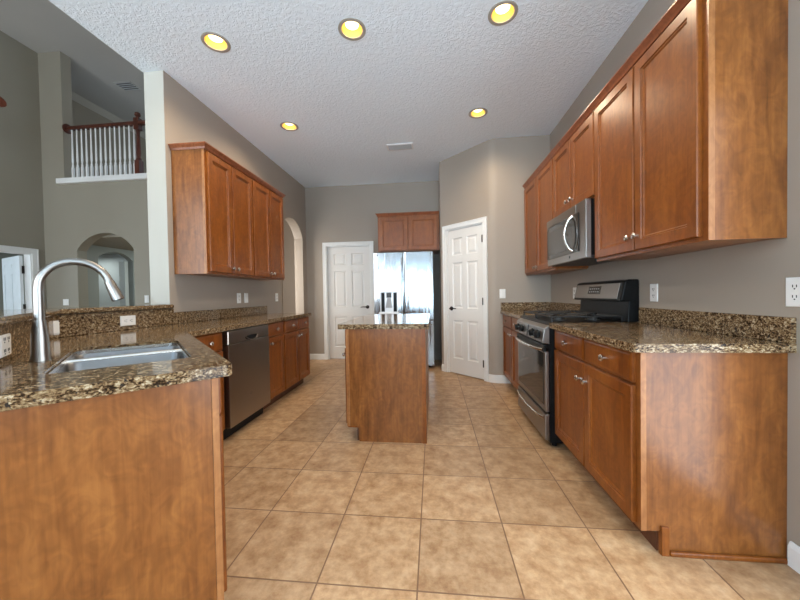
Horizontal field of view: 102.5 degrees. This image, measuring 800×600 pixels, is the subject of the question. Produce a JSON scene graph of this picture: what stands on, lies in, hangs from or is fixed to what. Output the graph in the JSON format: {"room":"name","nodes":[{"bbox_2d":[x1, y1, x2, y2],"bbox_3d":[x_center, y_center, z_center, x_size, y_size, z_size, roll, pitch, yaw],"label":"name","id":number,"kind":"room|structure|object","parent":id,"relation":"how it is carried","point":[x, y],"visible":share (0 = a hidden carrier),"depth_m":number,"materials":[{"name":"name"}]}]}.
{"room":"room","nodes":[
{"label":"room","id":0,"kind":"room"},
{"bbox_2d":[0,253,24,309],"bbox_3d":[-7.189,0.061,6.800,0.100,2.150,2.550,-1,1,6],"label":"wall","id":1,"kind":"structure","parent":0,"point":[2,255],"depth_m":5.84,"materials":[{"name":"grey paint"}]},
{"bbox_2d":[0,31,46,307],"bbox_3d":[-6.222,-1.333,1.369,0.120,5.100,7.700,-1,1,6],"label":"wall","id":2,"kind":"structure","parent":0,"point":[21,184],"depth_m":4.91,"materials":[{"name":"paint"}]},
{"bbox_2d":[0,245,38,309],"bbox_3d":[-5.964,0.177,4.822,0.687,1.949,1.585,-1,1,-27],"label":"door","id":3,"kind":"structure","parent":2,"relation":"in","point":[13,269],"depth_m":5.03,"materials":[{"name":"white paint"}]},
{"bbox_2d":[0,0,144,131],"bbox_3d":[-5.925,-3.977,3.499,7.610,0.100,12.100,-1,1,6],"label":"ceiling","id":4,"kind":"structure","parent":0,"point":[41,26],"depth_m":5.11,"materials":[{"name":"paint"}]},
{"bbox_2d":[0,97,6,106],"bbox_3d":[-4.476,-2.898,2.834,1.234,2.080,1.258,-1,1,6],"label":"ceiling fan","id":5,"kind":"object","parent":4,"relation":"hanging from","point":[3,103],"visible":1,"depth_m":3.12,"materials":[{"name":"brown wood"}]},
{"bbox_2d":[113,81,141,91],"bbox_3d":[-5.071,-3.979,5.975,0.340,0.012,0.260,-1,1,6],"label":"ceiling vent","id":6,"kind":"object","parent":4,"relation":"in","point":[126,86],"visible":1,"depth_m":5.97,"materials":[{"name":"metal"}]},
{"bbox_2d":[38,51,156,307],"bbox_3d":[-3.898,-1.438,5.074,3.985,5.100,0.150,-1,1,6],"label":"wall","id":7,"kind":"structure","parent":0,"point":[76,216],"depth_m":5.14,"materials":[{"name":"paint"}]},
{"bbox_2d":[63,299,68,304],"bbox_3d":[-5.396,0.036,5.178,0.100,0.100,0.010,-1,1,6],"label":"light switch","id":8,"kind":"object","parent":7,"relation":"attached to","point":[65,301],"visible":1,"depth_m":5.17,"materials":[{"name":"white plastic"}]},
{"bbox_2d":[56,173,146,184],"bbox_3d":[-3.704,-1.923,5.030,3.545,0.085,0.220,-1,1,6],"label":"trim","id":9,"kind":"structure","parent":7,"relation":"attached to","point":[138,176],"depth_m":5.02,"materials":[{"name":"white paint"}]},
{"bbox_2d":[62,112,144,176],"bbox_3d":[-3.784,-2.464,5.027,3.200,1.000,0.150,-1,1,6],"label":"balcony railing","id":10,"kind":"object","parent":9,"relation":"on","point":[137,123],"visible":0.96,"depth_m":5.11,"materials":[{"name":"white wood"}]},
{"bbox_2d":[144,295,148,302],"bbox_3d":[-3.974,-0.015,5.030,0.072,0.116,0.010,-1,1,6],"label":"light switch","id":11,"kind":"object","parent":7,"relation":"attached to","point":[146,297],"visible":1,"depth_m":5.03,"materials":[{"name":"white plastic"}]},
{"bbox_2d":[72,100,146,176],"bbox_3d":[-6.267,-2.969,7.299,0.120,2.040,3.850,-1,1,6],"label":"wall","id":12,"kind":"structure","parent":0,"point":[82,115],"depth_m":6.69,"materials":[{"name":"paint"}]},
{"bbox_2d":[72,92,145,138],"bbox_3d":[-6.173,-3.939,7.220,0.110,0.100,3.750,-1,1,6],"label":"trim","id":13,"kind":"structure","parent":12,"relation":"attached to","point":[77,98],"depth_m":6.65,"materials":[{"name":"beige paint"}]},
{"bbox_2d":[87,245,134,306],"bbox_3d":[-5.712,0.041,6.598,0.120,2.150,2.450,-1,1,6],"label":"wall","id":14,"kind":"structure","parent":0,"point":[93,252],"depth_m":6.08,"materials":[{"name":"grey paint"}]},
{"bbox_2d":[119,262,128,304],"bbox_3d":[-5.812,0.154,6.778,0.130,1.920,0.085,-1,1,6],"label":"trim","id":15,"kind":"structure","parent":14,"relation":"attached to","point":[123,266],"depth_m":6.73,"materials":[{"name":"paint"}]},
{"bbox_2d":[98,254,127,305],"bbox_3d":[-7.785,-0.109,4.320,3.630,2.600,6.000,-1,1,6],"label":"wall","id":16,"kind":"structure","parent":0,"point":[110,263],"depth_m":7.09,"materials":[{"name":"paint"}]},
{"bbox_2d":[92,235,133,250],"bbox_3d":[-4.377,-1.111,6.839,2.759,0.100,3.250,-1,1,6],"label":"ceiling","id":17,"kind":"structure","parent":0,"point":[111,241],"depth_m":5.81,"materials":[{"name":"paint"}]},
{"bbox_2d":[59,308,169,314],"bbox_3d":[-1.776,0.614,1.615,0.564,1.052,2.348,-1,1,-23],"label":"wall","id":18,"kind":"structure","parent":0,"point":[167,308],"depth_m":2.21,"materials":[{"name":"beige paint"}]},
{"bbox_2d":[0,308,173,362],"bbox_3d":[-1.699,0.156,1.624,0.449,0.135,2.278,-1,1,-23],"label":"backsplash","id":19,"kind":"structure","parent":18,"relation":"attached to","point":[84,323],"depth_m":2.04,"materials":[{"name":"brown stone"}]},
{"bbox_2d":[157,70,307,312],"bbox_3d":[-1.908,-1.455,4.216,0.150,5.100,3.008,-1,1,6],"label":"wall","id":20,"kind":"structure","parent":0,"point":[186,118],"depth_m":3.44,"materials":[{"name":"beige paint"}]},
{"bbox_2d":[144,70,169,304],"bbox_3d":[-2.070,-0.948,2.747,0.176,1.973,0.032,-1,1,6],"label":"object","id":21,"kind":"structure","parent":20,"relation":"attached to","point":[153,80],"depth_m":2.73,"materials":[{"name":"beige paint"}]},
{"bbox_2d":[168,141,253,277],"bbox_3d":[-1.755,-0.787,3.094,0.357,1.110,0.735,-1,1,6],"label":"upper cabinet","id":22,"kind":"object","parent":20,"relation":"attached to","point":[212,203],"visible":1,"depth_m":2.78,"materials":[{"name":"brown wood"}]},
{"bbox_2d":[174,306,266,323],"bbox_3d":[-1.867,0.142,3.527,0.022,0.100,1.553,-1,1,6],"label":"backsplash","id":23,"kind":"structure","parent":20,"relation":"attached to","point":[202,315],"depth_m":3.27,"materials":[{"name":"brown stone"}]},
{"bbox_2d":[237,293,240,302],"bbox_3d":[-1.860,-0.021,3.711,0.008,0.116,0.072,-1,1,6],"label":"outlet","id":24,"kind":"object","parent":20,"relation":"attached to","point":[238,294],"visible":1,"depth_m":3.70,"materials":[{"name":"white plastic"}]},
{"bbox_2d":[244,293,247,302],"bbox_3d":[-1.844,-0.024,3.855,0.010,0.116,0.072,-1,1,6],"label":"light switch","id":25,"kind":"object","parent":20,"relation":"attached to","point":[245,294],"visible":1,"depth_m":3.85,"materials":[{"name":"white plastic"}]},
{"bbox_2d":[235,174,285,279],"bbox_3d":[-1.679,-0.802,3.834,0.357,1.110,0.750,-1,1,6],"label":"upper cabinet","id":26,"kind":"object","parent":20,"relation":"attached to","point":[268,227],"visible":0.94,"depth_m":3.74,"materials":[{"name":"brown wood"}]},
{"bbox_2d":[281,220,295,312],"bbox_3d":[-2.383,-0.426,6.401,1.275,2.979,2.740,-1,1,6],"label":"wall","id":27,"kind":"structure","parent":0,"point":[288,284],"depth_m":7.70,"materials":[{"name":"beige paint"}]},
{"bbox_2d":[49,0,647,187],"bbox_3d":[-0.311,-1.959,1.281,4.025,0.040,8.760,-1,1,6],"label":"ceiling","id":28,"kind":"structure","parent":0,"point":[417,72],"depth_m":2.70,"materials":[{"name":"white paint"}]},
{"bbox_2d":[200,32,230,52],"bbox_3d":[-1.388,-1.995,2.417,0.198,0.123,0.198,-1,1,6],"label":"recessed light","id":29,"kind":"object","parent":28,"relation":"in","point":[213,41],"visible":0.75,"depth_m":2.44,"materials":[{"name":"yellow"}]},
{"bbox_2d":[280,122,298,130],"bbox_3d":[-1.253,-2.019,3.629,0.198,0.123,0.198,-1,1,6],"label":"recessed light","id":30,"kind":"object","parent":28,"relation":"in","point":[289,126],"visible":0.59,"depth_m":3.67,"materials":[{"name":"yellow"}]},
{"bbox_2d":[338,18,365,40],"bbox_3d":[-0.348,-2.010,2.319,0.198,0.123,0.198,-1,1,6],"label":"recessed light","id":31,"kind":"object","parent":28,"relation":"in","point":[353,29],"visible":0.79,"depth_m":2.34,"materials":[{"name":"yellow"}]},
{"bbox_2d":[386,143,412,150],"bbox_3d":[0.000,-1.990,4.174,0.340,0.012,0.170,-1,1,6],"label":"ceiling vent","id":32,"kind":"object","parent":28,"relation":"in","point":[402,146],"visible":1,"depth_m":4.16,"materials":[{"name":"white metal"}]},
{"bbox_2d":[469,108,487,117],"bbox_3d":[0.832,-2.050,3.423,0.198,0.123,0.198,-1,1,6],"label":"recessed light","id":33,"kind":"object","parent":28,"relation":"in","point":[477,112],"visible":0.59,"depth_m":3.46,"materials":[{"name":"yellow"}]},
{"bbox_2d":[488,0,517,25],"bbox_3d":[0.706,-2.026,2.205,0.198,0.123,0.198,-1,1,6],"label":"recessed light","id":34,"kind":"object","parent":28,"relation":"in","point":[504,12],"visible":0.94,"depth_m":2.23,"materials":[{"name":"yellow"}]},
{"bbox_2d":[305,181,440,359],"bbox_3d":[0.177,-0.494,5.598,3.985,3.060,0.130,-1,1,6],"label":"wall","id":35,"kind":"structure","parent":0,"point":[347,213],"depth_m":5.62,"materials":[{"name":"beige paint"}]},
{"bbox_2d":[310,354,324,359],"bbox_3d":[-1.489,1.012,5.727,0.300,0.100,0.014,-1,1,6],"label":"baseboard","id":36,"kind":"structure","parent":35,"relation":"attached to","point":[312,356],"depth_m":5.72,"materials":[{"name":"white paint"}]},
{"bbox_2d":[322,241,373,359],"bbox_3d":[-0.894,0.016,5.696,0.914,2.072,0.135,-1,1,6],"label":"door","id":37,"kind":"structure","parent":35,"relation":"in","point":[348,276],"depth_m":5.68,"materials":[{"name":"white paint"}]},
{"bbox_2d":[376,211,439,254],"bbox_3d":[0.142,-1.049,5.199,0.975,0.585,0.638,-1,1,6],"label":"upper cabinet","id":38,"kind":"object","parent":35,"relation":"attached to","point":[402,232],"visible":0.96,"depth_m":4.90,"materials":[{"name":"brown wood"}]},
{"bbox_2d":[439,135,550,374],"bbox_3d":[1.136,-0.491,4.560,0.643,3.060,2.000,-2,1,-40],"label":"wall","id":39,"kind":"structure","parent":0,"point":[487,178],"depth_m":4.01,"materials":[{"name":"beige paint"}]},
{"bbox_2d":[442,216,488,381],"bbox_3d":[0.907,-0.008,4.404,0.159,2.107,0.760,-2,1,-39],"label":"door","id":40,"kind":"structure","parent":39,"relation":"in","point":[465,256],"depth_m":4.37,"materials":[{"name":"white paint"}]},
{"bbox_2d":[488,374,510,382],"bbox_3d":[1.257,0.996,4.047,0.272,0.100,0.044,-1,1,17],"label":"baseboard","id":41,"kind":"structure","parent":39,"relation":"attached to","point":[492,378],"depth_m":4.03,"materials":[{"name":"white paint"}]},
{"bbox_2d":[499,289,505,297],"bbox_3d":[1.284,-0.079,4.014,0.072,0.116,0.010,-1,1,6],"label":"light switch","id":42,"kind":"object","parent":39,"relation":"attached to","point":[502,291],"visible":1,"depth_m":4.01,"materials":[{"name":"white plastic"}]},
{"bbox_2d":[501,302,549,310],"bbox_3d":[1.562,0.077,3.980,0.606,0.100,0.022,-1,1,6],"label":"backsplash","id":43,"kind":"structure","parent":39,"relation":"attached to","point":[504,305],"depth_m":3.97,"materials":[{"name":"brown stone"}]},
{"bbox_2d":[223,358,799,599],"bbox_3d":[-3.661,1.191,3.317,12.400,0.100,12.200,-1,1,6],"label":"floor","id":44,"kind":"structure","parent":0,"point":[488,508],"depth_m":1.63,"materials":[{"name":"beige tile"}]},
{"bbox_2d":[0,377,226,599],"bbox_3d":[-1.195,0.697,1.367,0.662,0.876,1.204,-2,1,-39],"label":"base cabinet","id":45,"kind":"object","parent":44,"relation":"on","point":[120,496],"visible":0.85,"depth_m":0.91,"materials":[{"name":"brown wood"}]},
{"bbox_2d":[0,306,311,411],"bbox_3d":[-1.497,0.156,2.466,1.307,0.172,3.716,-1,1,-11],"label":"countertop","id":46,"kind":"structure","parent":45,"relation":"on","point":[24,383],"depth_m":1.29,"materials":[{"name":"brown stone"}]},
{"bbox_2d":[0,333,10,357],"bbox_3d":[-1.456,0.167,1.185,0.008,0.080,0.115,-2,1,-39],"label":"outlet","id":47,"kind":"object","parent":46,"relation":"attached to","point":[5,340],"visible":1,"depth_m":1.17,"materials":[{"name":"white plastic"}]},
{"bbox_2d":[53,320,59,334],"bbox_3d":[-2.021,0.164,1.883,0.010,0.085,0.036,-1,1,6],"label":"outlet","id":48,"kind":"object","parent":46,"relation":"attached to","point":[56,330],"visible":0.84,"depth_m":1.88,"materials":[{"name":"white plastic"}]},
{"bbox_2d":[29,258,123,361],"bbox_3d":[-1.269,0.030,1.273,0.269,0.385,0.106,-2,1,-39],"label":"faucet","id":49,"kind":"object","parent":46,"relation":"on","point":[40,350],"visible":1,"depth_m":1.19,"materials":[{"name":"silver metal"}]},
{"bbox_2d":[0,304,173,325],"bbox_3d":[-1.867,0.073,1.558,0.855,0.032,2.583,-1,1,-24],"label":"bar","id":50,"kind":"object","parent":46,"relation":"on","point":[11,316],"visible":1,"depth_m":1.95,"materials":[{"name":"brown stone"}]},
{"bbox_2d":[48,343,188,373],"bbox_3d":[-1.134,0.331,1.341,0.383,0.199,0.646,-2,1,-39],"label":"sink","id":51,"kind":"object","parent":46,"relation":"in","point":[108,357],"visible":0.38,"depth_m":1.43,"materials":[{"name":"silver metal"}]},
{"bbox_2d":[120,315,135,325],"bbox_3d":[-1.976,0.150,2.333,0.008,0.072,0.116,-1,1,6],"label":"outlet","id":52,"kind":"object","parent":46,"relation":"attached to","point":[124,320],"visible":1,"depth_m":2.33,"materials":[{"name":"white plastic"}]},
{"bbox_2d":[195,332,224,430],"bbox_3d":[-1.666,0.687,2.355,0.641,0.876,0.345,-1,1,6],"label":"base cabinet","id":53,"kind":"object","parent":44,"relation":"on","point":[213,341],"visible":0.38,"depth_m":2.42,"materials":[{"name":"brown wood"}]},
{"bbox_2d":[222,324,269,439],"bbox_3d":[-1.602,0.679,2.853,0.636,0.872,0.622,-1,1,6],"label":"dishwasher","id":54,"kind":"object","parent":44,"relation":"on","point":[247,390],"visible":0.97,"depth_m":2.74,"materials":[{"name":"silver metal"}]},
{"bbox_2d":[263,321,284,409],"bbox_3d":[-1.563,0.667,3.357,0.641,0.876,0.360,-1,1,6],"label":"base cabinet","id":55,"kind":"object","parent":44,"relation":"on","point":[275,329],"visible":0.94,"depth_m":3.34,"materials":[{"name":"brown wood"}]},
{"bbox_2d":[278,316,309,398],"bbox_3d":[-1.507,0.657,3.900,0.641,0.876,0.728,-1,1,6],"label":"base cabinet","id":56,"kind":"object","parent":44,"relation":"on","point":[295,331],"visible":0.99,"depth_m":3.81,"materials":[{"name":"brown wood"}]},
{"bbox_2d":[342,329,428,443],"bbox_3d":[-0.073,0.648,3.065,0.668,0.876,1.204,-1,1,6],"label":"kitchen island","id":57,"kind":"object","parent":44,"relation":"on","point":[387,370],"visible":0.85,"depth_m":2.47,"materials":[{"name":"brown wood"}]},
{"bbox_2d":[338,313,429,328],"bbox_3d":[-0.070,0.190,3.058,0.703,0.038,1.260,-1,1,6],"label":"island countertop","id":58,"kind":"structure","parent":57,"relation":"on","point":[370,321],"depth_m":2.60,"materials":[{"name":"brown stone"}]},
{"bbox_2d":[373,251,433,366],"bbox_3d":[0.086,0.155,5.187,0.910,1.780,0.702,-1,1,6],"label":"refrigerator","id":59,"kind":"object","parent":44,"relation":"on","point":[403,282],"visible":0.55,"depth_m":4.88,"materials":[{"name":"silver metal"}]},
{"bbox_2d":[428,320,433,365],"bbox_3d":[0.065,0.660,4.910,0.910,0.690,0.127,-1,1,6],"label":"freezer","id":60,"kind":"object","parent":59,"relation":"in","point":[431,325],"depth_m":4.87,"materials":[{"name":"silver metal"}]},
{"bbox_2d":[503,314,519,389],"bbox_3d":[1.518,0.613,3.533,0.617,0.876,0.935,-1,1,6],"label":"base cabinet","id":61,"kind":"object","parent":44,"relation":"on","point":[510,344],"visible":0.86,"depth_m":3.62,"materials":[{"name":"brown wood"}]},
{"bbox_2d":[500,302,579,318],"bbox_3d":[1.511,0.105,3.525,0.614,0.138,0.938,-1,1,6],"label":"countertop","id":62,"kind":"structure","parent":61,"relation":"on","point":[513,309],"depth_m":3.93,"materials":[{"name":"brown stone"}]},
{"bbox_2d":[515,279,638,445],"bbox_3d":[1.379,0.460,2.680,0.710,1.218,0.760,-1,1,6],"label":"gas range","id":63,"kind":"object","parent":44,"relation":"on","point":[615,300],"visible":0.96,"depth_m":2.47,"materials":[{"name":"silver metal"}]},
{"bbox_2d":[518,341,548,411],"bbox_3d":[1.110,0.574,2.710,0.033,0.473,0.756,-1,1,6],"label":"oven","id":64,"kind":"object","parent":63,"relation":"in","point":[533,364],"depth_m":2.55,"materials":[{"name":"silver glass"}]},
{"bbox_2d":[521,315,626,324],"bbox_3d":[1.423,0.171,2.670,0.604,0.042,0.760,-1,1,6],"label":"cooktop","id":65,"kind":"object","parent":63,"relation":"in","point":[538,320],"depth_m":2.47,"materials":[{"name":"black metal"}]},
{"bbox_2d":[554,330,787,563],"bbox_3d":[1.341,0.647,1.817,0.617,0.876,0.956,-1,1,6],"label":"base cabinet","id":66,"kind":"object","parent":44,"relation":"on","point":[691,448],"visible":0.98,"depth_m":1.36,"materials":[{"name":"brown wood"}]},
{"bbox_2d":[549,307,796,352],"bbox_3d":[1.333,0.136,1.799,0.614,0.142,0.973,-1,1,6],"label":"countertop","id":67,"kind":"structure","parent":66,"relation":"on","point":[657,330],"depth_m":1.51,"materials":[{"name":"brown stone"}]},
{"bbox_2d":[550,0,799,552],"bbox_3d":[1.561,-0.424,0.399,0.140,3.060,7.330,-1,1,6],"label":"wall","id":68,"kind":"structure","parent":0,"point":[747,278],"depth_m":1.54,"materials":[{"name":"beige paint"}]},
{"bbox_2d":[523,152,587,275],"bbox_3d":[1.627,-0.850,3.481,0.347,1.110,0.960,-1,1,6],"label":"upper cabinet","id":69,"kind":"object","parent":68,"relation":"attached to","point":[538,192],"visible":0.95,"depth_m":3.43,"materials":[{"name":"brown wood"}]},
{"bbox_2d":[550,302,579,312],"bbox_3d":[1.805,0.082,3.490,0.022,0.100,0.899,-1,1,6],"label":"backsplash","id":70,"kind":"structure","parent":68,"relation":"attached to","point":[556,306],"depth_m":3.50,"materials":[{"name":"brown stone"}]},
{"bbox_2d":[551,103,594,217],"bbox_3d":[1.534,-1.061,2.614,0.347,0.655,0.775,-1,1,6],"label":"upper cabinet","id":71,"kind":"object","parent":68,"relation":"attached to","point":[573,159],"visible":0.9,"depth_m":2.55,"materials":[{"name":"brown wood"}]},
{"bbox_2d":[547,198,617,266],"bbox_3d":[1.502,-0.518,2.630,0.430,0.420,0.760,-1,1,6],"label":"microwave","id":72,"kind":"object","parent":71,"relation":"attached to","point":[571,234],"visible":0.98,"depth_m":2.48,"materials":[{"name":"silver metal"}]},
{"bbox_2d":[650,284,657,301],"bbox_3d":[1.670,-0.048,2.111,0.008,0.116,0.072,-1,1,6],"label":"outlet","id":73,"kind":"object","parent":68,"relation":"attached to","point":[653,287],"visible":1,"depth_m":2.10,"materials":[{"name":"white plastic"}]},
{"bbox_2d":[591,0,787,261],"bbox_3d":[1.450,-0.816,1.762,0.347,1.110,0.945,-1,1,6],"label":"upper cabinet","id":74,"kind":"object","parent":68,"relation":"attached to","point":[691,129],"visible":1,"depth_m":1.38,"materials":[{"name":"brown wood"}]},
{"bbox_2d":[639,307,796,343],"bbox_3d":[1.627,0.113,1.761,0.022,0.104,0.958,-1,1,6],"label":"backsplash","id":75,"kind":"structure","parent":68,"relation":"attached to","point":[771,328],"depth_m":1.56,"materials":[{"name":"brown stone"}]},
{"bbox_2d":[786,277,799,306],"bbox_3d":[1.582,-0.031,1.263,0.008,0.118,0.118,-1,1,6],"label":"outlet","id":76,"kind":"object","parent":68,"relation":"attached to","point":[793,283],"visible":1,"depth_m":1.29,"materials":[{"name":"white plastic"}]},
{"bbox_2d":[787,541,799,573],"bbox_3d":[1.587,1.042,1.187,0.014,0.100,0.265,-1,1,6],"label":"baseboard","id":77,"kind":"structure","parent":68,"relation":"attached to","point":[793,555],"depth_m":1.30,"materials":[{"name":"white paint"}]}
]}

